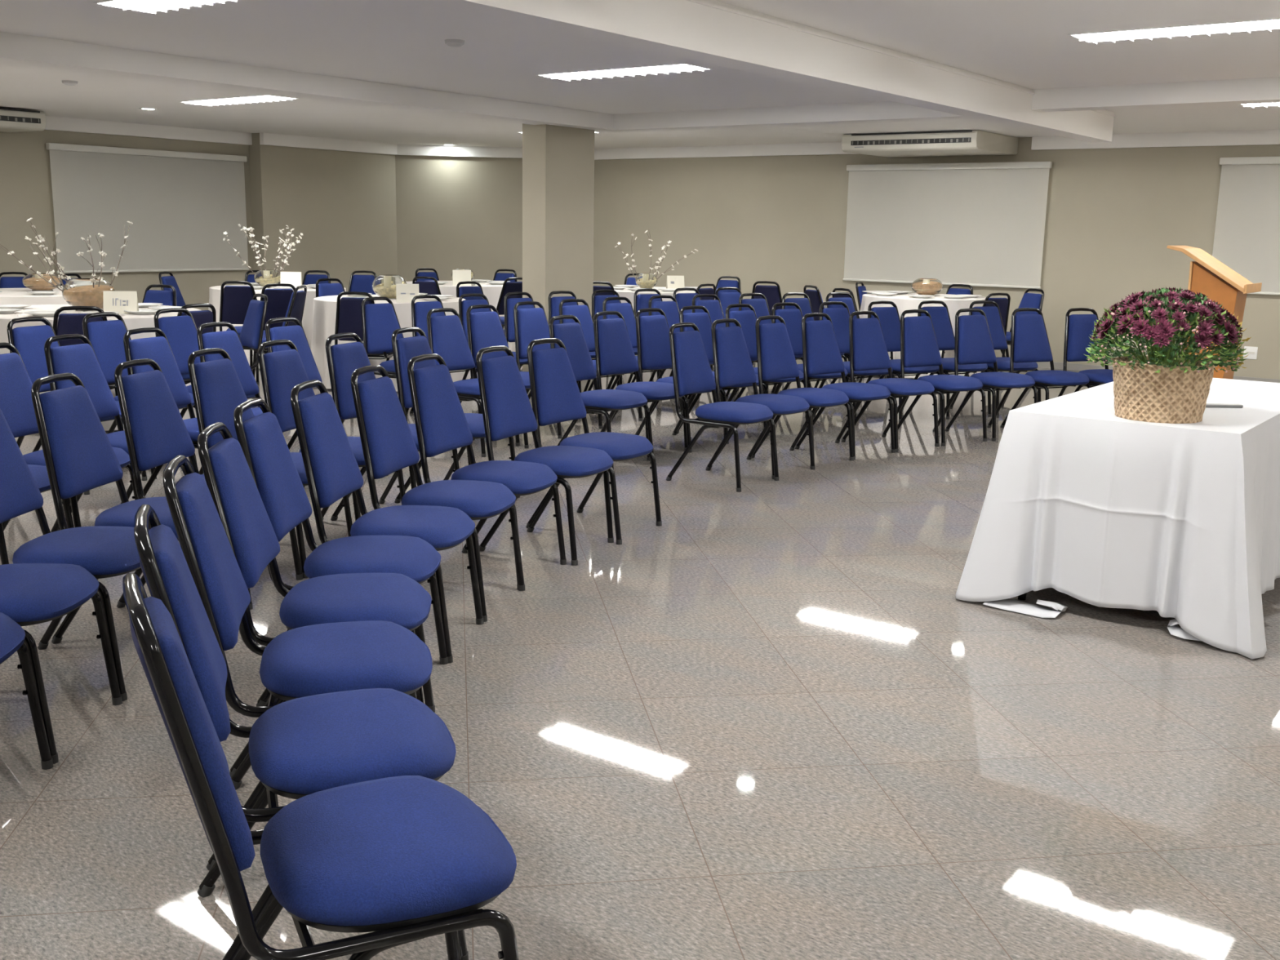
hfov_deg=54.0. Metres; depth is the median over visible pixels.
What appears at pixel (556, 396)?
banquet chair
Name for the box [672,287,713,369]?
banquet chair
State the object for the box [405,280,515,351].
tablecloth
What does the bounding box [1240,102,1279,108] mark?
ceiling light
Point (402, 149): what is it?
trim
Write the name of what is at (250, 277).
banquet chair
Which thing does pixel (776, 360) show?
banquet chair
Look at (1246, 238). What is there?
projection screen
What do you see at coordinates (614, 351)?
banquet chair
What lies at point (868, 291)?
plate
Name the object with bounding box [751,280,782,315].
banquet chair
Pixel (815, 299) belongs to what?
banquet chair
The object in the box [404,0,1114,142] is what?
beam
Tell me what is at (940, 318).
banquet chair
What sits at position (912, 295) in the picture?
plate
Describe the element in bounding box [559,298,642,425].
banquet chair
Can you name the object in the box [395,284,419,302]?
place card
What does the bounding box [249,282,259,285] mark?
plate
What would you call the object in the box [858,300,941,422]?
banquet chair
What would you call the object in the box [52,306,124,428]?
banquet chair
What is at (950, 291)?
banquet chair
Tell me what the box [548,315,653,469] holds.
banquet chair
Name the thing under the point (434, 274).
banquet chair
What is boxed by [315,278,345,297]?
banquet chair
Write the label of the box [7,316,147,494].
banquet chair
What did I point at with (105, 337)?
banquet chair
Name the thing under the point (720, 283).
banquet chair
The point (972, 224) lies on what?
projection screen
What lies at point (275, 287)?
plate
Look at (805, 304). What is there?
banquet chair
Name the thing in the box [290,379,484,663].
banquet chair
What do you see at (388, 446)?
banquet chair
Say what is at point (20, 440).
banquet chair
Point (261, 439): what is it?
banquet chair
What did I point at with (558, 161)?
wall pillar
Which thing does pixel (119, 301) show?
place card
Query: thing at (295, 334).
banquet chair
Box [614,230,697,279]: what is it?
blossom branches
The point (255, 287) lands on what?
plate
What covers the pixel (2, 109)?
vent
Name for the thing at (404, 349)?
banquet chair
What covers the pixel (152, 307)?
plate
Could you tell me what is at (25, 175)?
wall
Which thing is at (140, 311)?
plate
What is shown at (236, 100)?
ceiling light
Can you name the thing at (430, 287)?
banquet chair
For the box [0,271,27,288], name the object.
banquet chair
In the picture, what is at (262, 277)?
centerpiece
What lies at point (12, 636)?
banquet chair
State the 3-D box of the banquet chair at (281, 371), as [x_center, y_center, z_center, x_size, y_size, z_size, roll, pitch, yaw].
[-1.393,-0.174,5.665,0.571,0.887,0.443,5,12,17]
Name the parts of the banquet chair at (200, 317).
seat, backrest, frame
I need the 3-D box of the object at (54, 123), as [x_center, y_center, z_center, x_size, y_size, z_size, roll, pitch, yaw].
[-5.472,-3.887,13.993,0.070,0.135,2.680,9,14,36]
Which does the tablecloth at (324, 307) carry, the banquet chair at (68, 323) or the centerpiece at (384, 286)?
the centerpiece at (384, 286)
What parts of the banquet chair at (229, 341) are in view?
backrest, seat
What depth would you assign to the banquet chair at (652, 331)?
8.39 m
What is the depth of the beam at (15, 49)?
9.57 m
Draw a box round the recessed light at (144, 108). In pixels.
[138,107,157,110]
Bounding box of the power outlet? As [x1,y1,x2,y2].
[1243,346,1257,359]
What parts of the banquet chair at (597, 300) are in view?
leg, frame, backrest, leg, leg, seat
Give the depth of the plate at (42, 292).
10.73 m
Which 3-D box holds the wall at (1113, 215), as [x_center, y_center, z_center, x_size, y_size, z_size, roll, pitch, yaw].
[5.436,-2.278,12.838,15.280,2.440,0.200,9,14,36]
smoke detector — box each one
[61,80,77,85]
[444,39,464,46]
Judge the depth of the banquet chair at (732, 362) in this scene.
7.49 m
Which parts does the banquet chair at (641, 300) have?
frame, backrest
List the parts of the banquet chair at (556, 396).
leg, frame, backrest, leg, seat, leg, leg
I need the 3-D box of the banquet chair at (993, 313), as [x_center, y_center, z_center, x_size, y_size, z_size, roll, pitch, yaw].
[2.905,-0.981,10.105,0.443,0.887,0.571,-4,12,-22]
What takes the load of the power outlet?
attached to the wall at (1113, 215)
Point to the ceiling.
(1025, 43)
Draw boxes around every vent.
[0,107,39,112]
[851,130,972,135]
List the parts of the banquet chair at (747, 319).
leg, backrest, frame, leg, seat, leg, leg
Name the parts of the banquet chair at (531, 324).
frame, backrest, leg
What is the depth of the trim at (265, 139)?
15.64 m
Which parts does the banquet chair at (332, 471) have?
frame, backrest, seat, leg, leg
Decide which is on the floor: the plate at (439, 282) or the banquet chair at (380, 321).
the banquet chair at (380, 321)
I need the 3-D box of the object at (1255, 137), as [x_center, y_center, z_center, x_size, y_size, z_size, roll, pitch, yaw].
[7.840,-2.985,10.711,9.130,0.135,0.070,9,14,36]
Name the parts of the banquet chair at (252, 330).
backrest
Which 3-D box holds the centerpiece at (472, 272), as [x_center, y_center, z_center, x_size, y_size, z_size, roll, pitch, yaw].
[-2.029,-2.337,14.382,0.260,0.167,0.260,9,14,36]
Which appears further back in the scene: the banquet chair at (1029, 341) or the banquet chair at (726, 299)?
the banquet chair at (726, 299)
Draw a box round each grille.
[0,115,40,123]
[850,137,971,145]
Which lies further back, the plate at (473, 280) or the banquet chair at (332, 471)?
the plate at (473, 280)
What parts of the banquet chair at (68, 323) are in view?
backrest, frame, leg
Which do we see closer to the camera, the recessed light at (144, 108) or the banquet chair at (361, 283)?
the recessed light at (144, 108)
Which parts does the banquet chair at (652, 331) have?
leg, frame, backrest, leg, leg, seat, leg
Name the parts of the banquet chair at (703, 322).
leg, frame, backrest, leg, seat, leg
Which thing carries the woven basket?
on the tablecloth at (1085, 502)
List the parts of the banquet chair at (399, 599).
frame, backrest, leg, seat, leg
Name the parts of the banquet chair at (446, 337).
frame, backrest, seat, leg, leg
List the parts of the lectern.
panel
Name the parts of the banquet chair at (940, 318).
backrest, leg, frame, leg, seat, leg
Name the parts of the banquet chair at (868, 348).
leg, frame, backrest, leg, leg, seat, leg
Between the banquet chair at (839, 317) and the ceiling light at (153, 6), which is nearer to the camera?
the ceiling light at (153, 6)
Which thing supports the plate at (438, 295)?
on the tablecloth at (324, 307)
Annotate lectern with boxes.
[1166,245,1262,379]
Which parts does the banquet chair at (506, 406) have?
leg, backrest, frame, leg, seat, leg, leg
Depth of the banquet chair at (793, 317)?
9.41 m
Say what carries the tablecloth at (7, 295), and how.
on the round table
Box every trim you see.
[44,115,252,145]
[259,133,396,155]
[396,144,522,158]
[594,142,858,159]
[686,0,1115,116]
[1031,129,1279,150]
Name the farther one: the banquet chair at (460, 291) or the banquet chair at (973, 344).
the banquet chair at (460, 291)
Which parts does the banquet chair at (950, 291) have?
backrest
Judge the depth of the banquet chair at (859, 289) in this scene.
13.70 m
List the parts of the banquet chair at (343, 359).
frame, leg, backrest, leg, leg, seat, leg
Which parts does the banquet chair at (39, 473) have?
leg, seat, leg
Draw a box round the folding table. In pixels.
[1017,592,1026,600]
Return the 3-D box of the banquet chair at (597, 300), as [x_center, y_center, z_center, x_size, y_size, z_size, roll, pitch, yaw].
[-0.148,-1.176,10.798,0.443,0.887,0.571,-8,14,-37]
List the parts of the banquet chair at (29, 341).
frame, backrest, leg, seat, leg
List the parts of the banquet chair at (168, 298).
backrest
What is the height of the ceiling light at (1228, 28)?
0.074 m
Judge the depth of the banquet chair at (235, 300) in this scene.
11.34 m
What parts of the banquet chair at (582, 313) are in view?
backrest, frame, seat, leg, leg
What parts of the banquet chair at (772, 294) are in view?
backrest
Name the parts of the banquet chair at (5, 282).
frame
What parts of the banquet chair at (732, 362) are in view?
leg, frame, backrest, leg, leg, seat, leg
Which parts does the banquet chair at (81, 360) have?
leg, frame, backrest, seat, leg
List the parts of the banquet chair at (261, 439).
leg, frame, backrest, seat, leg, leg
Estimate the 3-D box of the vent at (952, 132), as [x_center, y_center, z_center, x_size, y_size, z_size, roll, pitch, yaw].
[2.797,-3.594,13.015,1.340,0.014,0.018,9,14,36]
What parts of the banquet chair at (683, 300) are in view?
frame, backrest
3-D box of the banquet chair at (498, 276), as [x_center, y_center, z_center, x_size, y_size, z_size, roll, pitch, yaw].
[-1.755,-2.149,15.524,0.443,0.887,0.571,4,12,15]
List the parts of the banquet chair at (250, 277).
backrest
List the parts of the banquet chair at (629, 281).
backrest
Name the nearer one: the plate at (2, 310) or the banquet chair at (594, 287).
the plate at (2, 310)
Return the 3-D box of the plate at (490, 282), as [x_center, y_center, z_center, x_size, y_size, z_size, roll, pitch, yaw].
[-1.618,-2.233,14.264,0.262,0.024,0.262,9,14,36]
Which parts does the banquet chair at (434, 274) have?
backrest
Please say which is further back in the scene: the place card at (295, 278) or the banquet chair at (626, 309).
the place card at (295, 278)
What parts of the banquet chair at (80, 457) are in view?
leg, frame, backrest, leg, seat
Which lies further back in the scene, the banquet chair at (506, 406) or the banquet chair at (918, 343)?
the banquet chair at (918, 343)
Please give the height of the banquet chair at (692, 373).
0.887 m
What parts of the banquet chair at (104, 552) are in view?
backrest, frame, leg, seat, leg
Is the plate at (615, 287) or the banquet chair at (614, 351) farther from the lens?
the plate at (615, 287)
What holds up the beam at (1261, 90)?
attached to the ceiling
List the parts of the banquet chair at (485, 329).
frame, backrest, leg, seat, leg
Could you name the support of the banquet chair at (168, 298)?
on the floor
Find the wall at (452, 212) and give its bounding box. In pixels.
[395,155,522,281]
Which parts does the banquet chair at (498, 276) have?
backrest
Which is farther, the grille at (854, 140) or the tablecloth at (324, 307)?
the grille at (854, 140)
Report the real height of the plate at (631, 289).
0.024 m
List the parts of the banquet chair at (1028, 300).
leg, seat, frame, backrest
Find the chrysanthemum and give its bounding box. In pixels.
[1084,287,1250,373]
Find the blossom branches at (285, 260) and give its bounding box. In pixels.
[222,224,302,274]
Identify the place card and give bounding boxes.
[102,290,138,313]
[280,271,302,289]
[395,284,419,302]
[452,269,471,285]
[666,275,684,288]
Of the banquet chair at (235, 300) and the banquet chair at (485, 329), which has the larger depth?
the banquet chair at (235, 300)
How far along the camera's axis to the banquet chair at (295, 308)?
10.63 m
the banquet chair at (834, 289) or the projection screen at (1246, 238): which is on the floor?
the banquet chair at (834, 289)
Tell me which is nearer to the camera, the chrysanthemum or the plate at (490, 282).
the chrysanthemum
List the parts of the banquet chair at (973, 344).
leg, backrest, leg, frame, seat, leg, leg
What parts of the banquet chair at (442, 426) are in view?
frame, backrest, leg, seat, leg, leg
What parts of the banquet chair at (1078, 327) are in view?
leg, backrest, leg, seat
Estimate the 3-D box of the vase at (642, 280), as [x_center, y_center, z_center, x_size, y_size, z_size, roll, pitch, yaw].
[0.070,-2.171,13.721,0.240,0.177,0.240,9,14,36]
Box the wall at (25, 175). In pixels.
[0,129,253,310]
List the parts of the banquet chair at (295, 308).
leg, seat, frame, backrest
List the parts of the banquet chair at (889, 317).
leg, backrest, leg, frame, seat, leg, leg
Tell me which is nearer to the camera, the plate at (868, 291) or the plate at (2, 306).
the plate at (2, 306)
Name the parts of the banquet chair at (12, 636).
seat, leg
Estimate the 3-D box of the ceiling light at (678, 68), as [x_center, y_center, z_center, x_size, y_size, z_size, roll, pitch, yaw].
[-0.123,-2.780,8.488,1.264,0.074,0.314,9,14,36]
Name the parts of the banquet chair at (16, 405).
leg, frame, backrest, leg, leg, seat, leg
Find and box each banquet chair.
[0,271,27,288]
[0,342,138,532]
[0,408,141,701]
[0,464,74,564]
[0,563,122,764]
[0,612,53,769]
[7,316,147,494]
[16,435,24,447]
[31,373,178,644]
[44,333,197,530]
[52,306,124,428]
[60,273,81,287]
[82,311,195,479]
[114,358,302,609]
[122,573,519,959]
[123,327,203,496]
[133,504,468,959]
[142,284,176,306]
[153,307,261,418]
[158,271,185,306]
[162,454,432,871]
[177,303,216,384]
[187,347,352,577]
[196,321,262,416]
[197,422,435,777]
[219,280,270,353]
[233,398,448,706]
[239,293,267,369]
[243,285,306,377]
[244,270,258,284]
[249,283,302,383]
[257,339,405,520]
[265,317,388,475]
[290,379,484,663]
[302,270,330,284]
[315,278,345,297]
[325,333,459,520]
[334,291,393,360]
[347,270,377,294]
[351,364,524,622]
[361,297,408,421]
[391,327,519,503]
[407,353,566,590]
[409,294,476,413]
[412,276,441,294]
[415,267,439,280]
[426,307,528,457]
[456,280,520,369]
[458,293,528,404]
[466,304,562,446]
[475,345,622,565]
[493,269,516,281]
[496,277,522,328]
[503,292,579,389]
[513,301,602,428]
[525,337,662,542]
[547,290,619,392]
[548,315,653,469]
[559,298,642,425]
[587,289,659,391]
[592,281,615,296]
[593,311,692,461]
[602,297,682,419]
[623,273,639,286]
[631,288,672,382]
[634,307,728,450]
[646,295,721,412]
[666,322,778,492]
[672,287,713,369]
[676,305,768,436]
[686,293,757,401]
[695,283,715,369]
[711,318,815,479]
[713,287,754,371]
[715,275,740,293]
[725,303,808,435]
[733,293,803,396]
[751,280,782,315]
[751,315,853,468]
[771,302,850,417]
[776,292,847,394]
[795,312,895,459]
[803,284,824,320]
[813,301,895,425]
[823,292,888,384]
[832,288,893,381]
[840,311,939,452]
[855,281,866,311]
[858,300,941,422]
[897,309,986,446]
[911,300,991,419]
[941,293,1010,376]
[945,308,1038,441]
[946,284,973,294]
[959,300,1040,417]
[1000,288,1044,372]
[1000,307,1091,427]
[1062,307,1113,392]
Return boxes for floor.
[0,357,1279,959]
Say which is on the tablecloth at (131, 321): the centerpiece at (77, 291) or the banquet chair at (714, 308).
the centerpiece at (77, 291)
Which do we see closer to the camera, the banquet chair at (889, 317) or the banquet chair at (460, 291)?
the banquet chair at (889, 317)
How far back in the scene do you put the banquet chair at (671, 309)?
10.14 m
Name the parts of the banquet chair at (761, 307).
backrest, frame, leg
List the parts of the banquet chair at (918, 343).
leg, backrest, leg, frame, seat, leg, leg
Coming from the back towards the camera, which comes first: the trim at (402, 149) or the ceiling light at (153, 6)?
the trim at (402, 149)
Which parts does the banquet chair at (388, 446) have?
frame, backrest, seat, leg, leg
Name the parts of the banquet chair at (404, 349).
leg, frame, backrest, leg, leg, seat, leg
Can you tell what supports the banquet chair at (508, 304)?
on the floor
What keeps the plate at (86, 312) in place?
on the tablecloth at (131, 321)
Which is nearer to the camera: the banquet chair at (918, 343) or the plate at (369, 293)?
the banquet chair at (918, 343)
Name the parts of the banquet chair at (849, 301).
frame, backrest, leg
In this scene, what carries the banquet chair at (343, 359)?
on the floor
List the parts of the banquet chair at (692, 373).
leg, backrest, frame, leg, leg, seat, leg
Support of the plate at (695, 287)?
on the tablecloth at (627, 293)
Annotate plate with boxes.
[0,304,31,309]
[0,308,22,313]
[24,311,66,316]
[26,290,59,294]
[78,311,119,313]
[124,309,158,314]
[137,302,163,307]
[147,306,182,309]
[244,285,263,289]
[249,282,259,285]
[271,286,296,288]
[347,293,371,296]
[423,297,448,300]
[431,294,453,297]
[437,281,448,284]
[471,279,490,282]
[486,281,503,284]
[613,286,628,289]
[614,284,637,288]
[626,288,649,291]
[658,288,675,291]
[684,286,701,288]
[862,290,902,293]
[871,292,897,296]
[887,290,912,293]
[907,294,934,297]
[941,295,967,298]
[955,294,982,297]
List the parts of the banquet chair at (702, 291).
frame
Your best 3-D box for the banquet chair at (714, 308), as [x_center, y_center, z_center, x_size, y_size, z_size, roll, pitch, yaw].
[0.695,-1.072,10.356,0.443,0.887,0.571,-7,14,-35]
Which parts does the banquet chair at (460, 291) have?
frame, backrest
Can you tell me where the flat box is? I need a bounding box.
[1205,403,1243,408]
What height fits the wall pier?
2.440 m
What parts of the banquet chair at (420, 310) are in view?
frame, backrest, leg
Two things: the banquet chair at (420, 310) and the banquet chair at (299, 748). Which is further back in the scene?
the banquet chair at (420, 310)
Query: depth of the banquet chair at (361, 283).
14.28 m
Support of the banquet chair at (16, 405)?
on the floor
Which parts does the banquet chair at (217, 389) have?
frame, backrest, seat, leg, leg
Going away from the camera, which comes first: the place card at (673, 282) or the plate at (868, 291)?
the plate at (868, 291)
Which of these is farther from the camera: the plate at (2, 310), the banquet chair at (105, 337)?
the plate at (2, 310)
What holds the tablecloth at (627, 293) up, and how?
on the round table
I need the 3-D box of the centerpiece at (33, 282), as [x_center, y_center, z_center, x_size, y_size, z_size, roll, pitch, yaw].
[-5.384,-1.781,11.309,0.320,0.158,0.320,9,14,36]
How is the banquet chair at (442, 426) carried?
on the floor
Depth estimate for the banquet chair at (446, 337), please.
8.02 m
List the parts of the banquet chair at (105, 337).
frame, backrest, leg, seat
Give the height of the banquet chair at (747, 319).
0.887 m
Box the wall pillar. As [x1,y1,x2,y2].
[522,123,595,371]
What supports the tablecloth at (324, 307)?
on the round table
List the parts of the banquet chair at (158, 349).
leg, frame, backrest, seat, leg, leg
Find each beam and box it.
[0,31,974,133]
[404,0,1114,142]
[1031,76,1279,111]
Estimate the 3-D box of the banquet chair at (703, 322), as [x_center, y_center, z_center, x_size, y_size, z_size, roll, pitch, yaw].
[0.554,-0.747,8.714,0.443,0.887,0.571,-10,15,-43]
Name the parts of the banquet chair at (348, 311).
backrest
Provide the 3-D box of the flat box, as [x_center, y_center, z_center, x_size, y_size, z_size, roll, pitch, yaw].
[2.313,-0.296,4.992,0.150,0.012,0.040,1,11,-1]
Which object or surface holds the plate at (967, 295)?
on the tablecloth at (904, 302)
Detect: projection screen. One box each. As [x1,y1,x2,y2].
[45,142,249,273]
[842,161,1052,288]
[1212,156,1279,295]
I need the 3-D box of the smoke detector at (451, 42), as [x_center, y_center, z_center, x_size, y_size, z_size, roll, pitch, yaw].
[-1.061,-2.502,7.195,0.116,0.030,0.116,9,14,36]
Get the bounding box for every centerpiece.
[22,273,61,291]
[62,278,115,311]
[253,269,279,288]
[372,274,406,299]
[451,268,474,280]
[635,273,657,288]
[911,278,942,296]
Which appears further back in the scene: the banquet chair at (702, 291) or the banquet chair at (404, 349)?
the banquet chair at (702, 291)
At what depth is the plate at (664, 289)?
13.31 m
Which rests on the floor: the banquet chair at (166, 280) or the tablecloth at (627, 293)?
the banquet chair at (166, 280)
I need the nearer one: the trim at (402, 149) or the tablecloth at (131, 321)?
the tablecloth at (131, 321)
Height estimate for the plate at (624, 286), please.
0.024 m
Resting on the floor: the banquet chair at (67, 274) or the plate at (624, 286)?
the banquet chair at (67, 274)
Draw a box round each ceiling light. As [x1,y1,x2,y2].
[93,0,236,13]
[180,94,297,106]
[537,63,712,80]
[1067,18,1279,44]
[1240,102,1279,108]
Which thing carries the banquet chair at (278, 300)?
on the floor
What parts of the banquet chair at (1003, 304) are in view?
leg, frame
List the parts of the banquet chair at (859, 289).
backrest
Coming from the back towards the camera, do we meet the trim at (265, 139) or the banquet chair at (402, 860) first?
the trim at (265, 139)
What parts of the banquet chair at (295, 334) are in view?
leg, frame, backrest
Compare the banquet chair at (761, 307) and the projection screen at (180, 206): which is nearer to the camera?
the banquet chair at (761, 307)
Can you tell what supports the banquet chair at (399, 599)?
on the floor
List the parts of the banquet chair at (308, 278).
backrest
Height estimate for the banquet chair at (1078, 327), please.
0.887 m
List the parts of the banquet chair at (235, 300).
backrest, frame, seat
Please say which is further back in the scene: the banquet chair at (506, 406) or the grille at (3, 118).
the grille at (3, 118)
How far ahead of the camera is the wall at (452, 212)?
16.91 m
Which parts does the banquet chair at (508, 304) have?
frame, backrest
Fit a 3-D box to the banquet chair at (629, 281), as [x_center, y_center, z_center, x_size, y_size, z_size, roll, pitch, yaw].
[-0.005,-1.989,14.887,0.443,0.887,0.571,-1,11,-8]
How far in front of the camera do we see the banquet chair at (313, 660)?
2.80 m
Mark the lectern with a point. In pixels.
(1208, 276)
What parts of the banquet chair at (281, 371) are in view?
frame, backrest, leg, seat, leg, leg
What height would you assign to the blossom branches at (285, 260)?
0.624 m
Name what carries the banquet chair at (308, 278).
on the floor
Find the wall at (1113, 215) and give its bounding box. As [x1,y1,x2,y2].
[593,137,1279,379]
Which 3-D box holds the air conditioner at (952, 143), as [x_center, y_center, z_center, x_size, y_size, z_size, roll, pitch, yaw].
[3.111,-3.601,13.495,1.520,0.184,1.160,9,14,36]
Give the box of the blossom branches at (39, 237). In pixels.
[0,217,133,291]
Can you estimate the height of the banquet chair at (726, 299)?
0.887 m
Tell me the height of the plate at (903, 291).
0.024 m
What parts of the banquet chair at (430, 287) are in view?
backrest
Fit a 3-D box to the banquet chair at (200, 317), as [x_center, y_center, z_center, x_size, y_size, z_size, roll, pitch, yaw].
[-3.080,-0.732,8.303,0.571,0.887,0.443,8,13,31]
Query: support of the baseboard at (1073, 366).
attached to the wall at (1113, 215)
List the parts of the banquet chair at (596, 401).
backrest, leg, frame, leg, leg, seat, leg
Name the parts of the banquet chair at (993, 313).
frame, backrest, leg, seat, leg, leg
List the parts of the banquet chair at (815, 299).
frame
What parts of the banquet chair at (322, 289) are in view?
backrest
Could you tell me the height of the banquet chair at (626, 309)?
0.887 m
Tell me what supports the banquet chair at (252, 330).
on the floor
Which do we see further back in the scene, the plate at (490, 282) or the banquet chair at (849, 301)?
the plate at (490, 282)
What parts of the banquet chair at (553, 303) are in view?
frame, backrest, leg, leg, seat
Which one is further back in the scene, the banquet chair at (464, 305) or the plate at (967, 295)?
the plate at (967, 295)
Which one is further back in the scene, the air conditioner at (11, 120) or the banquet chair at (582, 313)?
the air conditioner at (11, 120)
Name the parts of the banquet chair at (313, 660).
backrest, frame, leg, leg, seat, leg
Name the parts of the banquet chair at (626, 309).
leg, backrest, frame, seat, leg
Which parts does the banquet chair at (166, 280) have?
frame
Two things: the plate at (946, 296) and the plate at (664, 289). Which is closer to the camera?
the plate at (946, 296)
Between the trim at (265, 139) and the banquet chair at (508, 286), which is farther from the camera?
the trim at (265, 139)
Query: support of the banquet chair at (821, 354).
on the floor
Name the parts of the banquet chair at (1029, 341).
leg, backrest, leg, frame, seat, leg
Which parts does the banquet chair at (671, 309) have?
leg, frame, backrest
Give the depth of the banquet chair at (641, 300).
11.18 m
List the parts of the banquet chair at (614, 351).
leg, frame, backrest, leg, leg, seat, leg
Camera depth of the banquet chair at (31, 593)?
3.37 m
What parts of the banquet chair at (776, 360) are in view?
leg, frame, backrest, leg, leg, seat, leg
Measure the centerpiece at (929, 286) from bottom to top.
0.177 m
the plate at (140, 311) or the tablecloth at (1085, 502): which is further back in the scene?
the plate at (140, 311)
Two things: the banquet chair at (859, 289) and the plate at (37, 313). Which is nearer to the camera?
the plate at (37, 313)
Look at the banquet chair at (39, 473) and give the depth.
4.87 m
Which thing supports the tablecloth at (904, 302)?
on the round table
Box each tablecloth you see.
[0,288,68,305]
[0,304,199,431]
[208,284,346,368]
[311,294,471,391]
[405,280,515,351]
[614,286,715,355]
[859,293,986,377]
[955,377,1279,658]
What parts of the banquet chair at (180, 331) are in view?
backrest, leg, seat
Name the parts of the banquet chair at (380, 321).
frame, backrest, seat, leg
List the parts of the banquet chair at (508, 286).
seat, frame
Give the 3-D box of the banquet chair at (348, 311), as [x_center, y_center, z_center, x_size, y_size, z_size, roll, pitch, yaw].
[-2.228,-1.096,10.206,0.443,0.887,0.571,2,11,3]
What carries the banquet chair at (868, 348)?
on the floor
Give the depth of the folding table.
4.92 m
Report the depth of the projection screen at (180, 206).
14.08 m
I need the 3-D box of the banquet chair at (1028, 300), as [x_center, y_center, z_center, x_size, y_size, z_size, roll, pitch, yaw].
[3.772,-1.498,12.779,0.571,0.887,0.443,-4,12,-23]
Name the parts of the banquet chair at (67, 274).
backrest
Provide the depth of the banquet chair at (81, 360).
5.77 m
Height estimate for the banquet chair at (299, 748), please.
0.887 m
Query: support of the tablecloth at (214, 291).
on the round table
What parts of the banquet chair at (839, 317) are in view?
leg, backrest, leg, frame, seat, leg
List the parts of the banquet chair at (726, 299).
backrest, frame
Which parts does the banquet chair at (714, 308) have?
backrest, frame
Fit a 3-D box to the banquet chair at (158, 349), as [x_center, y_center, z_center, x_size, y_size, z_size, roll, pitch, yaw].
[-2.197,-0.291,6.175,0.571,0.887,0.443,5,12,19]
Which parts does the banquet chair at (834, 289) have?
frame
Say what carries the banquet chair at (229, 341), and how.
on the floor
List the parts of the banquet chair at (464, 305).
backrest, frame, seat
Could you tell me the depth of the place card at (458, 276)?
13.80 m
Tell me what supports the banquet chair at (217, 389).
on the floor
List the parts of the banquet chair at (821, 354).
leg, frame, backrest, leg, leg, seat, leg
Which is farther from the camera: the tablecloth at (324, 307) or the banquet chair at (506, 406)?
the tablecloth at (324, 307)
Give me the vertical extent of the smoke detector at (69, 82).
0.030 m
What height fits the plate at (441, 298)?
0.024 m
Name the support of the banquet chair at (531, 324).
on the floor
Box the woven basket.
[1110,355,1217,423]
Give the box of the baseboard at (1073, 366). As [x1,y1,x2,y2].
[1036,361,1279,382]
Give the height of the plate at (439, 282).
0.024 m
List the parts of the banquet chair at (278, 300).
leg, leg, backrest, frame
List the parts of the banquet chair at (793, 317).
leg, frame, backrest, leg, seat, leg, leg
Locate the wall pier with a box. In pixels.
[248,133,397,291]
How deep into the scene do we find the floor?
3.51 m
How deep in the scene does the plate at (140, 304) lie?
9.46 m
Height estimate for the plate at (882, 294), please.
0.024 m
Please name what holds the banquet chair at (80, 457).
on the floor
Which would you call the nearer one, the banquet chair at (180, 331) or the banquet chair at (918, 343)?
the banquet chair at (180, 331)
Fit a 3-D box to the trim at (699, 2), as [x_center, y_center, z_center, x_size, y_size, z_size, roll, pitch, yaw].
[-0.600,-1.948,4.536,0.014,0.013,15.400,9,14,36]
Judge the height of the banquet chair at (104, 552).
0.887 m
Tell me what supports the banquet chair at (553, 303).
on the floor
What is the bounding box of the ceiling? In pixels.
[0,0,1279,149]
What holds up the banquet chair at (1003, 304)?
on the floor
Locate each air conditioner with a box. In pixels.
[0,107,45,132]
[841,129,1018,157]
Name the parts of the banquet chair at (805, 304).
frame, backrest, leg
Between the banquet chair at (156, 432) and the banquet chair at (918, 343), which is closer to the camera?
the banquet chair at (156, 432)
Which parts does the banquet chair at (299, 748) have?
backrest, frame, leg, leg, seat, leg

